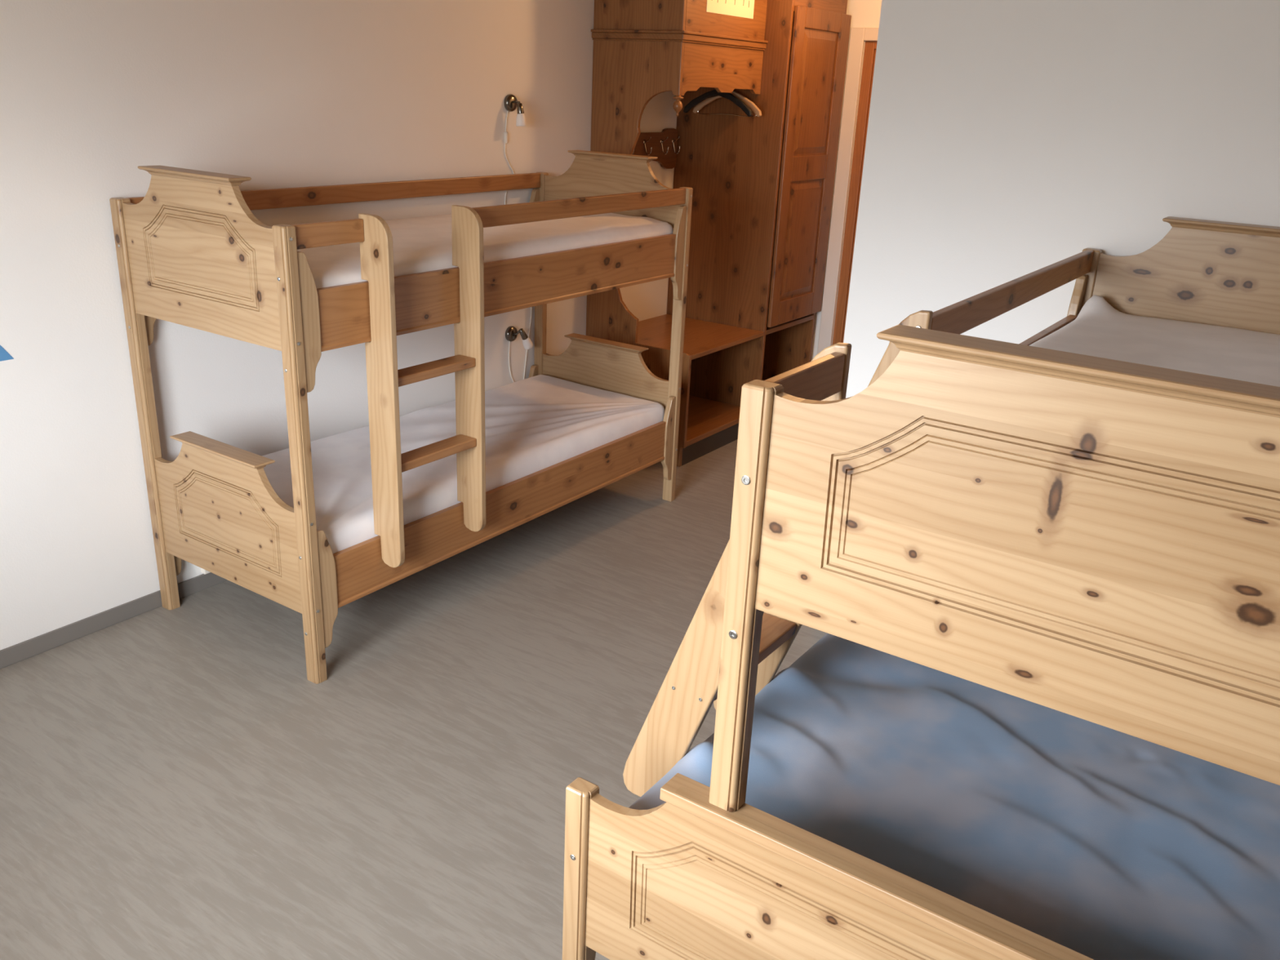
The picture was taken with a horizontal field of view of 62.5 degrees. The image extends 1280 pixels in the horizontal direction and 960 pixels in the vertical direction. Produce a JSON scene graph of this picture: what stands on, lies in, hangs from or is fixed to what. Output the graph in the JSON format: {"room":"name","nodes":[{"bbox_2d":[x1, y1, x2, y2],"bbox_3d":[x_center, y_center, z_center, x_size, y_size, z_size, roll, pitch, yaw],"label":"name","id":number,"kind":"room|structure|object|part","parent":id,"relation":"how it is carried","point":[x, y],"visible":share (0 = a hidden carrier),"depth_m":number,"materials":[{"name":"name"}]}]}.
{"room":"hostel dormitory room","nodes":[
{"label":"hostel dormitory room","id":0,"kind":"room"},
{"bbox_2d":[0,0,676,650],"bbox_3d":[-1.201,-0.985,4.095,0.120,2.520,6.070,16,24,31],"label":"wall","id":1,"kind":"structure","parent":0,"point":[277,94],"depth_m":3.59,"materials":[{"name":"white paint"}]},
{"bbox_2d":[0,345,13,361],"bbox_3d":[-2.038,-0.488,2.877,0.001,0.427,0.577,16,24,31],"label":"wall decal","id":2,"kind":"object","parent":1,"relation":"attached to","point":[4,355],"visible":1,"depth_m":3.15,"materials":[{"name":"blue paint"}]},
{"bbox_2d":[0,572,227,668],"bbox_3d":[-1.616,0.376,3.924,0.009,0.060,4.608,16,24,31],"label":"baseboard","id":3,"kind":"structure","parent":1,"relation":"attached to","point":[28,648],"depth_m":3.59,"materials":[{"name":"grey plastic"}]},
{"bbox_2d":[200,568,209,574],"bbox_3d":[-1.589,0.299,3.914,0.026,0.080,0.080,16,24,31],"label":"wall socket","id":4,"kind":"object","parent":1,"relation":"attached to","point":[202,571],"visible":0.2,"depth_m":3.89,"materials":[{"name":"white plastic"}]},
{"bbox_2d":[503,93,532,379],"bbox_3d":[-0.536,-1.036,4.924,0.092,1.432,0.198,16,24,31],"label":"wall lamp","id":5,"kind":"object","parent":1,"relation":"attached to","point":[511,103],"visible":0.75,"depth_m":4.65,"materials":[{"name":"silver metal"}]},
{"bbox_2d":[503,131,507,143],"bbox_3d":[-0.595,-1.520,4.686,0.017,0.050,0.018,16,24,31],"label":"switch","id":6,"kind":"object","parent":5,"relation":"attached to","point":[505,134],"depth_m":4.68,"materials":[{"name":"white plastic"}]},
{"bbox_3d":[-0.566,-1.662,4.655,0.026,0.074,0.074,16,24,31],"label":"wall plate","id":7,"kind":"part","parent":5,"relation":"part of","materials":[{"name":"silver metal"}]},
{"bbox_3d":[-0.523,-1.590,4.652,0.046,0.059,0.046,16,24,31],"label":"lamp shade","id":8,"kind":"part","parent":5,"relation":"part of","materials":[{"name":"white glass"}]},
{"bbox_2d":[505,325,533,382],"bbox_3d":[-0.575,-0.573,5.063,0.093,0.328,0.113,16,24,31],"label":"wall lamp","id":9,"kind":"object","parent":1,"relation":"attached to","point":[511,333],"visible":0.97,"depth_m":5.01,"materials":[{"name":"silver metal"}]},
{"bbox_3d":[-0.608,-0.694,5.021,0.026,0.074,0.074,16,24,31],"label":"wall plate","id":10,"kind":"part","parent":9,"relation":"part of","materials":[{"name":"silver metal"}]},
{"bbox_3d":[-0.611,-0.550,5.099,0.006,0.257,0.072,16,24,31],"label":"cord","id":11,"kind":"part","parent":9,"relation":"part of","materials":[{"name":"white plastic"}]},
{"bbox_3d":[-0.536,-0.657,5.042,0.047,0.066,0.057,16,24,31],"label":"lamp shade","id":12,"kind":"part","parent":9,"relation":"part of","materials":[{"name":"white glass"}]},
{"bbox_2d":[631,128,680,168],"bbox_3d":[0.031,-1.727,5.524,0.070,0.211,0.652,16,24,31],"label":"coat rack","id":13,"kind":"object","parent":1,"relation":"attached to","point":[662,145],"visible":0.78,"depth_m":5.65,"materials":[{"name":"brown wood"}]},
{"bbox_2d":[0,439,826,959],"bbox_3d":[1.017,0.866,3.109,5.712,0.060,6.370,16,24,31],"label":"floor","id":14,"kind":"structure","parent":0,"point":[176,784],"depth_m":3.04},
{"bbox_2d":[109,150,693,684],"bbox_3d":[-0.706,-0.436,4.095,0.925,1.536,2.128,16,24,31],"label":"bunk bed","id":15,"kind":"object","parent":14,"relation":"on","point":[192,251],"visible":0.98,"depth_m":3.42,"materials":[{"name":"brown wood"}]},
{"bbox_3d":[-1.652,-0.212,3.540,0.050,1.425,0.042,16,24,31],"label":"post","id":16,"kind":"part","parent":15,"relation":"part of","materials":[{"name":"brown wood"}]},
{"bbox_3d":[-1.292,-0.880,3.052,0.437,0.025,0.074,16,24,31],"label":"crown moulding","id":17,"kind":"part","parent":15,"relation":"part of","materials":[{"name":"brown wood"}]},
{"bbox_3d":[-1.302,-0.661,3.133,0.745,0.443,0.022,16,24,31],"label":"headboard","id":18,"kind":"part","parent":15,"relation":"part of","materials":[{"name":"brown wood"}]},
{"bbox_3d":[-1.327,-0.091,3.347,0.437,0.025,0.074,16,24,31],"label":"crown moulding","id":19,"kind":"part","parent":15,"relation":"part of","materials":[{"name":"brown wood"}]},
{"bbox_3d":[-1.337,0.127,3.429,0.745,0.443,0.022,16,24,31],"label":"footboard","id":20,"kind":"part","parent":15,"relation":"part of","materials":[{"name":"brown wood"}]},
{"bbox_3d":[-1.002,-0.028,3.129,0.050,1.425,0.042,16,24,31],"label":"post","id":21,"kind":"part","parent":15,"relation":"part of","materials":[{"name":"brown wood"}]},
{"bbox_3d":[-0.889,-0.701,3.003,0.022,0.066,0.252,16,24,31],"label":"guard rail","id":22,"kind":"part","parent":15,"relation":"part of","materials":[{"name":"brown wood"}]},
{"bbox_3d":[-1.040,-1.121,4.105,0.022,0.066,2.018,16,24,31],"label":"guard rail","id":23,"kind":"part","parent":15,"relation":"part of","materials":[{"name":"brown wood"}]},
{"bbox_2d":[262,374,664,553],"bbox_3d":[-0.757,-0.083,4.252,0.770,0.228,2.023,16,24,31],"label":"mattress","id":24,"kind":"object","parent":15,"relation":"on","point":[537,423],"visible":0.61,"depth_m":4.13,"materials":[{"name":"white fabric"}]},
{"bbox_2d":[297,213,673,288],"bbox_3d":[-0.722,-0.847,3.966,0.768,0.196,2.024,16,24,31],"label":"mattress","id":25,"kind":"object","parent":15,"relation":"on","point":[422,244],"visible":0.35,"depth_m":3.80,"materials":[{"name":"white fabric"}]},
{"bbox_3d":[-0.396,-0.709,3.775,0.026,0.178,2.018,16,24,31],"label":"rail","id":26,"kind":"part","parent":15,"relation":"part of","materials":[{"name":"brown wood"}]},
{"bbox_3d":[-0.431,0.071,4.067,0.026,0.178,2.018,16,24,31],"label":"rail","id":27,"kind":"part","parent":15,"relation":"part of","materials":[{"name":"brown wood"}]},
{"bbox_3d":[-0.483,-0.759,5.143,0.050,1.425,0.042,16,24,31],"label":"post","id":28,"kind":"part","parent":15,"relation":"part of","materials":[{"name":"brown wood"}]},
{"bbox_3d":[-0.200,-1.024,3.948,0.022,0.066,1.359,16,24,31],"label":"guard rail","id":29,"kind":"part","parent":15,"relation":"part of","materials":[{"name":"brown wood"}]},
{"bbox_3d":[-0.171,-0.419,5.029,0.745,0.443,0.022,16,24,31],"label":"footboard","id":30,"kind":"part","parent":15,"relation":"part of","materials":[{"name":"brown wood"}]},
{"bbox_3d":[-0.161,-0.637,4.947,0.437,0.025,0.074,16,24,31],"label":"crown moulding","id":31,"kind":"part","parent":15,"relation":"part of","materials":[{"name":"brown wood"}]},
{"bbox_3d":[-0.135,-1.208,4.733,0.745,0.443,0.022,16,24,31],"label":"headboard","id":32,"kind":"part","parent":15,"relation":"part of","materials":[{"name":"brown wood"}]},
{"bbox_3d":[-0.125,-1.426,4.651,0.437,0.025,0.074,16,24,31],"label":"crown moulding","id":33,"kind":"part","parent":15,"relation":"part of","materials":[{"name":"brown wood"}]},
{"bbox_3d":[0.167,-0.576,4.732,0.050,1.425,0.042,16,24,31],"label":"post","id":34,"kind":"part","parent":15,"relation":"part of","materials":[{"name":"brown wood"}]},
{"bbox_2d":[586,0,768,466],"bbox_3d":[0.221,-1.396,5.422,0.643,2.480,0.794,16,24,31],"label":"wardrobe","id":35,"kind":"object","parent":14,"relation":"on","point":[642,50],"visible":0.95,"depth_m":5.08,"materials":[{"name":"brown wood"}]},
{"bbox_3d":[0.014,-1.299,5.138,0.643,2.480,0.022,16,24,31],"label":"panel","id":36,"kind":"part","parent":35,"relation":"part of","materials":[{"name":"brown wood"}]},
{"bbox_3d":[0.206,-2.155,5.173,0.525,0.046,0.794,16,24,31],"label":"band moulding","id":37,"kind":"part","parent":35,"relation":"part of","materials":[{"name":"brown wood"}]},
{"bbox_3d":[0.205,-0.778,5.673,0.643,0.025,0.750,16,24,31],"label":"seat","id":38,"kind":"part","parent":35,"relation":"part of","materials":[{"name":"brown wood"}]},
{"bbox_2d":[683,89,752,116],"bbox_3d":[0.403,-1.979,5.410,0.407,0.204,0.022,16,24,31],"label":"hanger","id":39,"kind":"object","parent":35,"relation":"hanging from","point":[694,102],"visible":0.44,"depth_m":5.40,"materials":[{"name":"black plastic"}]},
{"bbox_2d":[693,90,761,117],"bbox_3d":[0.455,-1.993,5.458,0.407,0.208,0.022,16,24,31],"label":"hanger","id":40,"kind":"object","parent":35,"relation":"hanging from","point":[750,104],"visible":0.55,"depth_m":5.43,"materials":[{"name":"beige wood"}]},
{"bbox_2d":[706,0,754,18],"bbox_3d":[0.439,-2.363,4.981,0.002,0.313,0.443,16,24,31],"label":"notice","id":41,"kind":"object","parent":35,"relation":"attached to","point":[740,8],"visible":1,"depth_m":5.04,"materials":[{"name":"beige paper"}]},
{"bbox_2d":[666,0,851,406],"bbox_3d":[0.644,-1.588,5.985,0.664,2.480,0.668,16,24,31],"label":"wardrobe","id":42,"kind":"object","parent":14,"relation":"on","point":[762,186],"visible":0.85,"depth_m":5.74,"materials":[{"name":"brown wood"}]},
{"bbox_3d":[0.453,-1.504,5.740,0.643,2.480,0.023,16,24,31],"label":"panel","id":43,"kind":"part","parent":42,"relation":"part of","materials":[{"name":"brown wood"}]},
{"bbox_2d":[765,307,813,334],"bbox_3d":[0.605,-0.964,6.212,0.633,0.026,0.598,16,24,31],"label":"shelf","id":44,"kind":"object","parent":42,"relation":"attached to","point":[809,317],"depth_m":6.05,"materials":[{"name":"brown wood"}]},
{"bbox_3d":[0.898,-1.339,5.879,0.018,0.638,0.418,16,24,31],"label":"door panel","id":45,"kind":"part","parent":42,"relation":"part of","materials":[{"name":"brown wood"}]},
{"bbox_3d":[0.805,-1.669,6.223,0.643,2.480,0.022,16,24,31],"label":"panel","id":46,"kind":"part","parent":42,"relation":"part of","materials":[{"name":"brown wood"}]},
{"bbox_3d":[0.924,-1.681,5.767,0.021,1.620,0.642,16,24,31],"label":"door","id":47,"kind":"part","parent":42,"relation":"part of","materials":[{"name":"brown wood"}]},
{"bbox_3d":[0.931,-2.052,5.612,0.018,0.625,0.418,16,24,31],"label":"door panel","id":48,"kind":"part","parent":42,"relation":"part of","materials":[{"name":"brown wood"}]},
{"bbox_3d":[0.931,-2.544,5.434,0.022,0.280,0.598,16,24,31],"label":"rail","id":49,"kind":"part","parent":42,"relation":"part of","materials":[{"name":"brown wood"}]},
{"bbox_2d":[562,216,1279,959],"bbox_3d":[1.022,0.284,2.385,1.506,1.536,2.140,16,24,31],"label":"bunk bed","id":50,"kind":"object","parent":14,"relation":"on","point":[1095,540],"visible":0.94,"depth_m":1.47,"materials":[{"name":"brown wood"}]},
{"bbox_3d":[-0.119,0.850,2.067,0.050,0.603,0.042,16,24,31],"label":"post","id":51,"kind":"part","parent":50,"relation":"part of","materials":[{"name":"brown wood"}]},
{"bbox_3d":[0.164,0.204,1.670,0.050,0.737,0.042,16,24,31],"label":"post","id":52,"kind":"part","parent":50,"relation":"part of","materials":[{"name":"brown wood"}]},
{"bbox_3d":[0.259,-0.148,1.668,0.022,0.066,0.252,16,24,31],"label":"guard rail","id":53,"kind":"part","parent":50,"relation":"part of","materials":[{"name":"brown wood"}]},
{"bbox_3d":[0.451,0.855,1.655,1.323,0.443,0.022,16,24,31],"label":"footboard","id":54,"kind":"part","parent":50,"relation":"part of","materials":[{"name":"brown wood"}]},
{"bbox_2d":[628,632,1279,959],"bbox_3d":[1.039,0.623,2.482,1.344,0.265,1.986,16,24,31],"label":"mattress","id":55,"kind":"object","parent":50,"relation":"on","point":[1098,842],"visible":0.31,"depth_m":2.10,"materials":[{"name":"blue fabric"}]},
{"bbox_3d":[0.948,-0.470,2.612,0.022,0.066,1.359,16,24,31],"label":"guard rail","id":56,"kind":"part","parent":50,"relation":"part of","materials":[{"name":"brown wood"}]},
{"bbox_3d":[0.619,0.111,1.309,1.034,0.443,0.022,16,24,31],"label":"headboard","id":57,"kind":"part","parent":50,"relation":"part of","materials":[{"name":"brown wood"}]},
{"bbox_3d":[0.749,-0.157,2.442,0.026,0.178,2.018,16,24,31],"label":"rail","id":58,"kind":"part","parent":50,"relation":"part of","materials":[{"name":"brown wood"}]},
{"bbox_3d":[0.629,-0.108,1.227,0.726,0.025,0.074,16,24,31],"label":"crown moulding","id":59,"kind":"part","parent":50,"relation":"part of","materials":[{"name":"brown wood"}]},
{"bbox_3d":[1.333,-0.343,3.273,0.050,0.737,0.042,16,24,31],"label":"post","id":60,"kind":"part","parent":50,"relation":"part of","materials":[{"name":"brown wood"}]},
{"bbox_2d":[1028,294,1279,386],"bbox_3d":[1.199,-0.080,2.139,1.057,0.203,2.022,16,24,31],"label":"mattress","id":61,"kind":"object","parent":50,"relation":"on","point":[1100,330],"visible":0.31,"depth_m":2.70,"materials":[{"name":"white fabric"}]},
{"bbox_3d":[1.786,-0.436,2.909,1.034,0.443,0.022,16,24,31],"label":"headboard","id":62,"kind":"part","parent":50,"relation":"part of","materials":[{"name":"beige wood"}]},
{"bbox_3d":[1.796,-0.654,2.827,0.726,0.025,0.074,16,24,31],"label":"crown moulding","id":63,"kind":"part","parent":50,"relation":"part of","materials":[{"name":"brown wood"}]},
{"bbox_2d":[810,0,881,360],"bbox_3d":[1.358,-1.581,5.999,1.827,2.520,0.120,16,24,31],"label":"wall","id":64,"kind":"structure","parent":0,"point":[864,13],"depth_m":5.75,"materials":[{"name":"white paint"}]},
{"bbox_2d":[817,27,878,354],"bbox_3d":[1.507,-1.342,5.883,0.974,2.165,0.018,16,24,31],"label":"trim","id":65,"kind":"structure","parent":64,"relation":"attached to","point":[858,36],"depth_m":6.00,"materials":[{"name":"white"}]},
{"bbox_2d":[832,40,877,344],"bbox_3d":[1.533,-1.324,5.933,0.810,2.100,0.060,16,24,31],"label":"door","id":66,"kind":"structure","parent":64,"relation":"attached to","point":[870,48],"depth_m":6.01,"materials":[{"name":"brown wood"}]},
{"bbox_2d":[843,0,1279,398],"bbox_3d":[2.924,-0.607,3.591,3.705,2.520,2.370,16,24,31],"label":"wall","id":67,"kind":"structure","parent":0,"point":[1007,140],"depth_m":3.17,"materials":[{"name":"white paint"}]}
]}

